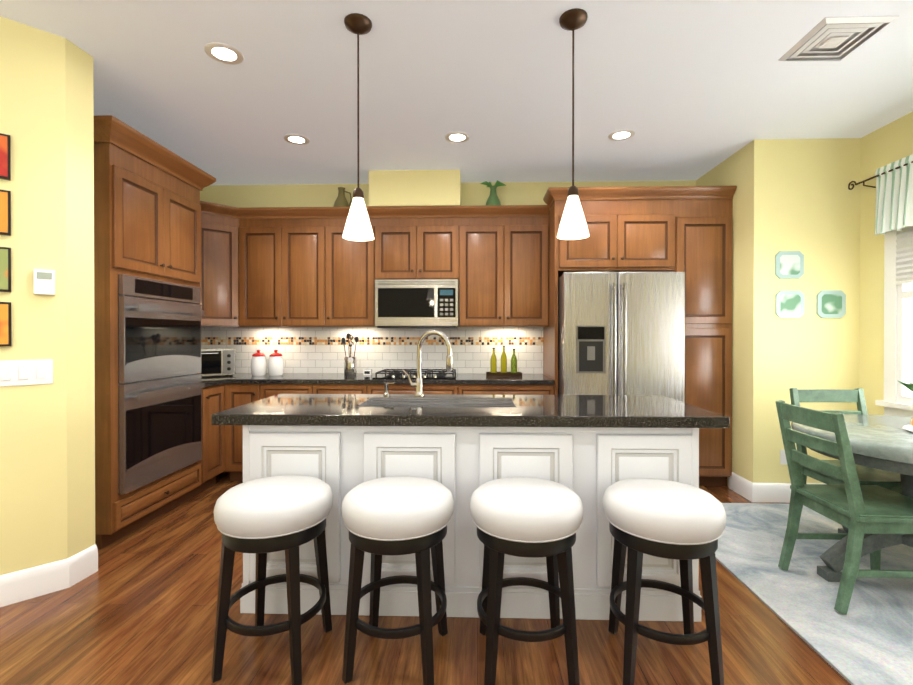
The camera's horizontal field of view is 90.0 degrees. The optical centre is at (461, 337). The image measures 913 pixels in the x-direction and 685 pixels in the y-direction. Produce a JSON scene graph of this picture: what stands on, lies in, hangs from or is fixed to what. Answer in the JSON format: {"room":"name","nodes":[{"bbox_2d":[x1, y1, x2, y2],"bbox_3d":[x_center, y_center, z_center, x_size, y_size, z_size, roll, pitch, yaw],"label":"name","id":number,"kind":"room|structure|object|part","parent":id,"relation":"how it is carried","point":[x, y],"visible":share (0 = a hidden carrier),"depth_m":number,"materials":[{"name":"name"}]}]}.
{"room":"kitchen","nodes":[
{"label":"kitchen","id":0,"kind":"room"},
{"bbox_2d":[0,16,94,575],"bbox_3d":[-3.185,-0.122,1.665,2.320,2.800,2.200,0,0,2],"label":"wall","id":1,"kind":"structure","parent":0,"point":[47,473],"depth_m":2.28,"materials":[{"name":"yellow paint"}]},
{"bbox_2d":[0,133,10,179],"bbox_3d":[-2.229,-0.859,2.109,0.210,0.210,0.021,0,0,-43],"label":"picture frame","id":2,"kind":"object","parent":1,"relation":"attached to","point":[5,140],"depth_m":2.16,"materials":[{"name":"black"}]},
{"bbox_2d":[0,189,10,235],"bbox_3d":[-2.229,-0.595,2.110,0.210,0.210,0.021,0,0,-43],"label":"picture frame","id":3,"kind":"object","parent":1,"relation":"attached to","point":[5,196],"depth_m":2.16,"materials":[{"name":"black"}]},
{"bbox_2d":[0,247,10,291],"bbox_3d":[-2.229,-0.324,2.111,0.210,0.210,0.021,0,0,-43],"label":"picture frame","id":4,"kind":"object","parent":1,"relation":"attached to","point":[5,252],"depth_m":2.16,"materials":[{"name":"black"}]},
{"bbox_2d":[0,302,11,345],"bbox_3d":[-2.229,-0.065,2.113,0.210,0.210,0.021,0,0,-43],"label":"picture frame","id":5,"kind":"object","parent":1,"relation":"attached to","point":[5,307],"depth_m":2.16,"materials":[{"name":"black"}]},
{"bbox_2d":[0,359,52,385],"bbox_3d":[-2.117,0.168,2.228,0.184,0.122,0.009,0,0,-43],"label":"switch plate","id":6,"kind":"object","parent":1,"relation":"attached to","point":[22,372],"visible":1,"depth_m":2.22,"materials":[{"name":"white plastic"}]},
{"bbox_2d":[33,269,54,294],"bbox_3d":[-2.066,-0.277,2.263,0.079,0.122,0.025,0,0,-43],"label":"thermostat","id":7,"kind":"object","parent":1,"relation":"attached to","point":[44,282],"visible":1,"depth_m":2.25,"materials":[{"name":"white plastic"}]},
{"bbox_2d":[0,544,97,606],"bbox_3d":[-2.926,1.206,1.539,1.826,0.145,1.971,0,0,2],"label":"baseboard","id":8,"kind":"structure","parent":1,"relation":"attached to","point":[27,584],"depth_m":2.27,"materials":[{"name":"white wood"}]},
{"bbox_2d":[369,170,460,205],"bbox_3d":[-0.423,-1.374,4.357,0.840,0.325,0.360,0,0,2],"label":"wall","id":9,"kind":"structure","parent":0,"point":[414,187],"depth_m":4.18,"materials":[{"name":"yellow paint"}]},
{"bbox_2d":[0,472,850,684],"bbox_3d":[-0.549,1.328,1.503,7.800,0.100,6.700,0,0,2],"label":"floor","id":10,"kind":"structure","parent":0,"point":[139,607],"depth_m":1.91,"materials":[{"name":"brown wood"}]},
{"bbox_2d":[94,115,215,549],"bbox_3d":[-2.356,-0.011,3.193,0.702,2.562,1.065,0,0,2],"label":"tall cabinet","id":11,"kind":"object","parent":10,"relation":"on","point":[147,213],"visible":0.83,"depth_m":2.86,"materials":[{"name":"brown wood"}]},
{"bbox_2d":[118,274,204,493],"bbox_3d":[-2.318,0.285,3.202,0.678,1.354,0.790,0,0,2],"label":"double oven","id":12,"kind":"object","parent":11,"relation":"in","point":[160,385],"visible":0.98,"depth_m":3.08,"materials":[{"name":"silver metal"}]},
{"bbox_2d":[193,384,224,495],"bbox_3d":[-2.369,0.831,3.812,0.638,0.870,0.323,0,0,2],"label":"base cabinet","id":13,"kind":"object","parent":10,"relation":"on","point":[222,448],"depth_m":3.77,"materials":[{"name":"brown wood"}]},
{"bbox_2d":[225,384,260,480],"bbox_3d":[-1.891,0.829,4.266,0.330,0.870,0.648,0,0,2],"label":"base cabinet","id":14,"kind":"object","parent":10,"relation":"on","point":[236,395],"depth_m":3.95,"materials":[{"name":"brown wood"}]},
{"bbox_2d":[211,475,332,684],"bbox_3d":[-0.744,0.938,1.837,0.441,0.678,0.441,0,0,2],"label":"stool","id":15,"kind":"object","parent":10,"relation":"on","point":[261,518],"visible":1,"depth_m":1.70,"materials":[{"name":"leather"}]},
{"bbox_2d":[261,384,312,398],"bbox_3d":[-1.497,0.829,4.255,0.460,0.870,0.648,0,0,2],"label":"base cabinet","id":16,"kind":"object","parent":10,"relation":"on","point":[267,390],"depth_m":3.93,"materials":[{"name":"brown wood"}]},
{"bbox_2d":[313,384,368,393],"bbox_3d":[-1.032,0.829,4.240,0.470,0.870,0.648,0,0,2],"label":"base cabinet","id":17,"kind":"object","parent":10,"relation":"on","point":[317,388],"depth_m":3.92,"materials":[{"name":"brown wood"}]},
{"bbox_2d":[341,476,453,684],"bbox_3d":[-0.249,0.938,1.822,0.441,0.678,0.441,0,0,2],"label":"stool","id":18,"kind":"object","parent":10,"relation":"on","point":[398,515],"visible":1,"depth_m":1.68,"materials":[{"name":"leather"}]},
{"bbox_2d":[369,384,460,394],"bbox_3d":[-0.407,0.829,4.222,0.780,0.870,0.648,0,0,2],"label":"base cabinet","id":19,"kind":"object","parent":10,"relation":"on","point":[373,388],"depth_m":3.90,"materials":[{"name":"brown wood"}]},
{"bbox_2d":[201,373,554,386],"bbox_3d":[-0.942,0.374,4.082,3.476,0.039,0.954,0,0,2],"label":"countertop","id":20,"kind":"structure","parent":19,"relation":"on","point":[361,378],"depth_m":3.92,"materials":[{"name":"black stone"}]},
{"bbox_2d":[200,348,235,375],"bbox_3d":[-2.340,0.226,4.221,0.420,0.255,0.342,0,0,-36],"label":"toaster oven","id":21,"kind":"object","parent":20,"relation":"on","point":[217,361],"visible":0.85,"depth_m":4.15,"materials":[{"name":"silver metal"}]},
{"bbox_2d":[251,350,266,375],"bbox_3d":[-1.910,0.232,4.310,0.140,0.243,0.140,0,0,2],"label":"canister","id":22,"kind":"object","parent":20,"relation":"on","point":[258,364],"visible":1,"depth_m":4.26,"materials":[{"name":"white ceramic"}]},
{"bbox_2d":[268,350,283,375],"bbox_3d":[-1.750,0.232,4.315,0.140,0.243,0.140,0,0,2],"label":"canister","id":23,"kind":"object","parent":20,"relation":"on","point":[275,365],"visible":1,"depth_m":4.26,"materials":[{"name":"white ceramic"}]},
{"bbox_2d":[341,333,358,375],"bbox_3d":[-1.049,0.153,4.318,0.176,0.400,0.163,0,0,2],"label":"utensil crock","id":24,"kind":"object","parent":20,"relation":"on","point":[350,365],"visible":1,"depth_m":4.28,"materials":[{"name":"silver metal"}]},
{"bbox_2d":[363,369,371,374],"bbox_3d":[-0.884,0.326,4.329,0.070,0.055,0.062,0,0,2],"label":"outlet","id":25,"kind":"object","parent":20,"relation":"on","point":[367,371],"visible":1,"depth_m":4.30,"materials":[{"name":"white plastic"}]},
{"bbox_2d":[372,369,457,378],"bbox_3d":[-0.402,0.329,4.225,0.730,0.050,0.500,0,0,2],"label":"cooktop","id":26,"kind":"object","parent":20,"relation":"in","point":[396,374],"visible":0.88,"depth_m":4.06,"materials":[{"name":"black metal"}]},
{"bbox_2d":[486,372,521,375],"bbox_3d":[0.400,0.338,4.271,0.330,0.032,0.140,0,0,2],"label":"tray","id":27,"kind":"object","parent":20,"relation":"on","point":[504,374],"visible":0.98,"depth_m":4.20,"materials":[{"name":"brown wood"}]},
{"bbox_2d":[490,348,496,372],"bbox_3d":[0.305,0.216,4.273,0.059,0.250,0.059,0,0,-10],"label":"oil bottle","id":28,"kind":"object","parent":27,"relation":"on","point":[493,364],"depth_m":4.25,"materials":[{"name":"yellow glass"}]},
{"bbox_2d":[501,346,506,372],"bbox_3d":[0.400,0.206,4.270,0.059,0.270,0.059,0,0,-10],"label":"oil bottle","id":29,"kind":"object","parent":27,"relation":"on","point":[503,357],"depth_m":4.25,"materials":[{"name":"yellow glass"}]},
{"bbox_2d":[511,349,516,372],"bbox_3d":[0.495,0.221,4.267,0.059,0.240,0.059,0,0,-10],"label":"oil bottle","id":30,"kind":"object","parent":27,"relation":"on","point":[513,359],"depth_m":4.24,"materials":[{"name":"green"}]},
{"bbox_2d":[240,425,700,621],"bbox_3d":[0.038,0.834,2.380,2.104,0.879,0.626,0,0,2],"label":"kitchen island","id":31,"kind":"object","parent":10,"relation":"on","point":[588,466],"visible":0.48,"depth_m":2.08,"materials":[{"name":"white wood"}]},
{"bbox_2d":[211,394,729,427],"bbox_3d":[0.033,0.369,2.396,2.310,0.050,0.730,0,0,2],"label":"island countertop","id":32,"kind":"structure","parent":31,"relation":"on","point":[633,411],"depth_m":2.11,"materials":[{"name":"black stone"}]},
{"bbox_2d":[383,330,452,395],"bbox_3d":[-0.252,0.147,2.659,0.419,0.390,0.150,0,0,2],"label":"faucet","id":33,"kind":"object","parent":32,"relation":"on","point":[418,384],"visible":1,"depth_m":2.68,"materials":[{"name":"silver metal"}]},
{"bbox_2d":[371,406,510,407],"bbox_3d":[-0.120,0.501,2.446,0.824,0.213,0.384,0,0,2],"label":"sink basin","id":34,"kind":"object","parent":32,"relation":"in","point":[451,406],"visible":0.02,"depth_m":2.62,"materials":[{"name":"silver metal"}]},
{"bbox_2d":[461,384,553,394],"bbox_3d":[0.392,0.829,4.198,0.818,0.870,0.648,0,0,2],"label":"base cabinet","id":35,"kind":"object","parent":10,"relation":"on","point":[466,389],"depth_m":3.88,"materials":[{"name":"brown wood"}]},
{"bbox_2d":[470,477,582,684],"bbox_3d":[0.255,0.938,1.807,0.442,0.678,0.442,0,0,2],"label":"stool","id":36,"kind":"object","parent":10,"relation":"on","point":[526,517],"visible":1,"depth_m":1.66,"materials":[{"name":"leather"}]},
{"bbox_2d":[558,272,684,402],"bbox_3d":[1.312,0.368,4.006,0.958,1.795,0.875,0,0,2],"label":"refrigerator","id":37,"kind":"object","parent":10,"relation":"on","point":[655,333],"depth_m":3.64,"materials":[{"name":"silver metal"}]},
{"bbox_3d":[1.110,0.068,3.608,0.380,1.000,0.071,0,0,2],"label":"refrigerator handle","id":38,"kind":"part","parent":37,"relation":"part of","materials":[{"name":"silver metal"}]},
{"bbox_2d":[543,186,736,485],"bbox_3d":[1.509,0.005,4.134,1.540,2.520,0.700,0,0,2],"label":"cabinet","id":39,"kind":"object","parent":10,"relation":"on","point":[688,230],"visible":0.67,"depth_m":3.82,"materials":[{"name":"brown wood"}]},
{"bbox_2d":[602,478,725,684],"bbox_3d":[0.785,0.938,1.791,0.442,0.678,0.442,0,0,2],"label":"stool","id":40,"kind":"object","parent":10,"relation":"on","point":[684,524],"visible":1,"depth_m":1.66,"materials":[{"name":"leather"}]},
{"bbox_2d":[715,503,912,684],"bbox_3d":[2.208,1.269,2.020,1.520,0.011,2.900,0,0,2],"label":"rug","id":41,"kind":"object","parent":10,"relation":"on","point":[867,639],"visible":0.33,"depth_m":2.25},
{"bbox_2d":[776,400,912,614],"bbox_3d":[1.990,0.801,2.279,0.556,0.921,0.456,0,0,2],"label":"chair","id":42,"kind":"object","parent":41,"relation":"on","point":[855,507],"visible":0.96,"depth_m":2.20,"materials":[{"name":"green wood"}]},
{"bbox_2d":[789,388,900,511],"bbox_3d":[2.447,0.799,2.811,0.496,0.921,0.556,0,0,2],"label":"chair","id":43,"kind":"object","parent":41,"relation":"on","point":[881,478],"visible":0.33,"depth_m":2.98,"materials":[{"name":"green wood"}]},
{"bbox_2d":[791,414,912,581],"bbox_3d":[2.429,0.877,2.382,1.150,0.770,1.150,0,0,2],"label":"dining table","id":44,"kind":"object","parent":41,"relation":"on","point":[882,442],"visible":0.5,"depth_m":2.35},
{"bbox_2d":[898,376,912,407],"bbox_3d":[2.679,0.341,2.550,0.307,0.300,0.276,0,0,2],"label":"potted plant","id":45,"kind":"object","parent":44,"relation":"on","point":[909,386],"visible":1,"depth_m":2.65,"materials":[{"name":"green plant"}]},
{"bbox_2d":[902,419,912,432],"bbox_3d":[2.497,0.449,2.317,0.370,0.085,0.370,0,0,2],"label":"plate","id":46,"kind":"object","parent":44,"relation":"on","point":[908,428],"visible":1,"depth_m":2.41,"materials":[{"name":"white ceramic"}]},
{"bbox_2d":[200,180,695,373],"bbox_3d":[-0.246,-0.138,4.598,5.080,2.800,0.120,0,0,2],"label":"wall","id":47,"kind":"structure","parent":0,"point":[326,195],"depth_m":4.56,"materials":[{"name":"yellow paint"}]},
{"bbox_2d":[200,201,239,326],"bbox_3d":[-2.375,-0.651,4.120,0.608,1.092,0.954,0,0,2],"label":"upper cabinet","id":48,"kind":"object","parent":47,"relation":"attached to","point":[220,224],"depth_m":4.13,"materials":[{"name":"brown wood"}]},
{"bbox_2d":[240,207,327,326],"bbox_3d":[-1.657,-0.653,4.402,0.810,1.092,0.348,0,0,2],"label":"upper cabinet","id":49,"kind":"object","parent":47,"relation":"attached to","point":[286,267],"depth_m":4.23,"materials":[{"name":"brown wood"}]},
{"bbox_2d":[324,206,376,326],"bbox_3d":[-1.022,-0.653,4.383,0.460,1.092,0.348,0,0,2],"label":"upper cabinet","id":50,"kind":"object","parent":47,"relation":"attached to","point":[349,265],"depth_m":4.21,"materials":[{"name":"brown wood"}]},
{"bbox_2d":[333,187,351,206],"bbox_3d":[-1.143,-1.283,4.399,0.187,0.320,0.170,0,0,2],"label":"jug","id":51,"kind":"object","parent":50,"relation":"on","point":[341,200],"visible":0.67,"depth_m":4.36,"materials":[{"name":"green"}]},
{"bbox_2d":[201,327,542,373],"bbox_3d":[-0.927,0.123,4.553,3.476,0.458,0.010,0,0,2],"label":"tile backsplash","id":52,"kind":"structure","parent":47,"relation":"attached to","point":[310,349],"depth_m":4.52,"materials":[{"name":"white tile"}]},
{"bbox_2d":[376,206,459,280],"bbox_3d":[-0.403,-0.867,4.363,0.780,0.662,0.348,0,0,2],"label":"upper cabinet","id":53,"kind":"object","parent":47,"relation":"attached to","point":[413,242],"depth_m":4.19,"materials":[{"name":"brown wood"}]},
{"bbox_2d":[375,279,458,328],"bbox_3d":[-0.399,-0.311,4.326,0.754,0.439,0.398,0,0,2],"label":"microwave","id":54,"kind":"object","parent":53,"relation":"attached to","point":[417,304],"visible":1,"depth_m":4.13,"materials":[{"name":"silver metal"}]},
{"bbox_2d":[459,205,549,326],"bbox_3d":[0.396,-0.652,4.340,0.818,1.092,0.348,0,0,2],"label":"upper cabinet","id":55,"kind":"object","parent":47,"relation":"attached to","point":[504,281],"depth_m":4.17,"materials":[{"name":"brown wood"}]},
{"bbox_2d":[480,180,506,204],"bbox_3d":[0.307,-1.310,4.355,0.260,0.375,0.170,0,0,2],"label":"vase","id":56,"kind":"object","parent":55,"relation":"on","point":[493,199],"visible":0.58,"depth_m":4.33,"materials":[{"name":"green ceramic"}]},
{"bbox_2d":[0,0,912,184],"bbox_3d":[-0.549,-1.572,1.488,7.800,0.100,6.700,0,0,2],"label":"ceiling","id":57,"kind":"structure","parent":0,"point":[685,90],"depth_m":2.73,"materials":[{"name":"white paint"}]},
{"bbox_2d":[204,42,243,64],"bbox_3d":[-1.271,-1.524,2.451,0.190,0.004,0.190,0,0,2],"label":"recessed light","id":58,"kind":"object","parent":57,"relation":"in","point":[228,53],"visible":1,"depth_m":2.44,"materials":[{"name":"white"}]},
{"bbox_2d":[284,134,309,144],"bbox_3d":[-1.268,-1.530,3.521,0.190,0.004,0.190,0,0,2],"label":"recessed light","id":59,"kind":"object","parent":57,"relation":"in","point":[297,139],"visible":1,"depth_m":3.52,"materials":[{"name":"white"}]},
{"bbox_2d":[342,13,373,240],"bbox_3d":[-0.497,-1.005,2.210,0.152,1.039,0.152,0,0,2],"label":"pendant light","id":60,"kind":"object","parent":57,"relation":"hanging from","point":[358,227],"visible":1,"depth_m":2.18,"materials":[{"name":"white glass"}]},
{"bbox_2d":[445,132,469,142],"bbox_3d":[-0.029,-1.529,3.484,0.190,0.004,0.190,0,0,2],"label":"recessed light","id":61,"kind":"object","parent":57,"relation":"in","point":[457,137],"visible":1,"depth_m":3.48,"materials":[{"name":"white"}]},
{"bbox_2d":[557,8,589,239],"bbox_3d":[0.535,-1.005,2.179,0.152,1.039,0.152,0,0,2],"label":"pendant light","id":62,"kind":"object","parent":57,"relation":"hanging from","point":[573,225],"visible":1,"depth_m":2.15,"materials":[{"name":"white glass"}]},
{"bbox_2d":[608,129,634,140],"bbox_3d":[1.211,-1.529,3.446,0.190,0.004,0.190,0,0,2],"label":"recessed light","id":63,"kind":"object","parent":57,"relation":"in","point":[619,135],"visible":1,"depth_m":3.44,"materials":[{"name":"white"}]},
{"bbox_2d":[778,16,898,60],"bbox_3d":[1.907,-1.516,2.335,0.340,0.018,0.340,0,0,2],"label":"ceiling vent","id":64,"kind":"object","parent":57,"relation":"in","point":[829,38],"visible":1,"depth_m":2.31,"materials":[{"name":"grey metal"}]},
{"bbox_2d":[696,138,860,486],"bbox_3d":[2.739,-0.135,4.043,0.920,2.800,1.050,0,0,2],"label":"wall","id":65,"kind":"structure","parent":0,"point":[795,195],"depth_m":3.52,"materials":[{"name":"yellow paint"}]},
{"bbox_2d":[729,472,748,499],"bbox_3d":[2.260,1.195,3.704,0.016,0.145,0.290,0,0,2],"label":"baseboard","id":66,"kind":"structure","parent":65,"relation":"attached to","point":[740,485],"depth_m":3.69,"materials":[{"name":"white wood"}]},
{"bbox_2d":[780,450,786,464],"bbox_3d":[2.503,0.920,3.526,0.070,0.115,0.007,0,0,2],"label":"outlet","id":67,"kind":"object","parent":65,"relation":"attached to","point":[783,460],"visible":0.55,"depth_m":3.52,"materials":[{"name":"white plastic"}]},
{"bbox_2d":[749,481,824,502],"bbox_3d":[2.637,1.195,3.520,0.780,0.145,0.016,0,0,2],"label":"baseboard","id":68,"kind":"structure","parent":65,"relation":"attached to","point":[759,492],"depth_m":3.52,"materials":[{"name":"white wood"}]},
{"bbox_2d":[775,251,803,278],"bbox_3d":[2.528,-0.562,3.513,0.210,0.210,0.014,0,0,2],"label":"plate","id":69,"kind":"object","parent":65,"relation":"attached to","point":[789,264],"visible":1,"depth_m":3.51,"materials":[{"name":"teal"}]},
{"bbox_2d":[776,291,804,317],"bbox_3d":[2.533,-0.259,3.515,0.210,0.210,0.014,0,0,2],"label":"plate","id":70,"kind":"object","parent":65,"relation":"attached to","point":[789,304],"visible":1,"depth_m":3.51,"materials":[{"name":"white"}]},
{"bbox_2d":[817,290,845,317],"bbox_3d":[2.843,-0.259,3.506,0.210,0.210,0.014,0,0,2],"label":"plate","id":71,"kind":"object","parent":65,"relation":"attached to","point":[831,303],"visible":1,"depth_m":3.50,"materials":[{"name":"teal ceramic"}]},
{"bbox_2d":[859,112,912,414],"bbox_3d":[3.042,-0.118,0.822,0.120,2.800,5.370,0,0,2],"label":"wall","id":72,"kind":"structure","parent":0,"point":[889,143],"depth_m":3.39,"materials":[{"name":"yellow paint"}]},
{"bbox_2d":[848,161,912,189],"bbox_3d":[2.975,-1.144,2.140,0.092,0.087,2.741,0,0,2],"label":"curtain rod","id":73,"kind":"object","parent":72,"relation":"attached to","point":[863,182],"visible":0.96,"depth_m":3.37,"materials":[{"name":"black metal"}]},
{"bbox_2d":[875,154,912,234],"bbox_3d":[2.924,-0.961,2.072,0.072,0.487,2.400,0,0,2],"label":"valance","id":74,"kind":"object","parent":73,"relation":"hanging from","point":[894,201],"visible":1,"depth_m":3.11,"materials":[{"name":"fabric"}]},
{"bbox_2d":[875,226,912,416],"bbox_3d":[2.993,-0.272,2.123,0.055,1.705,2.360,0,0,2],"label":"window unit","id":75,"kind":"structure","parent":72,"relation":"in","point":[898,312],"depth_m":3.17,"materials":[{"name":"white"}]}
]}

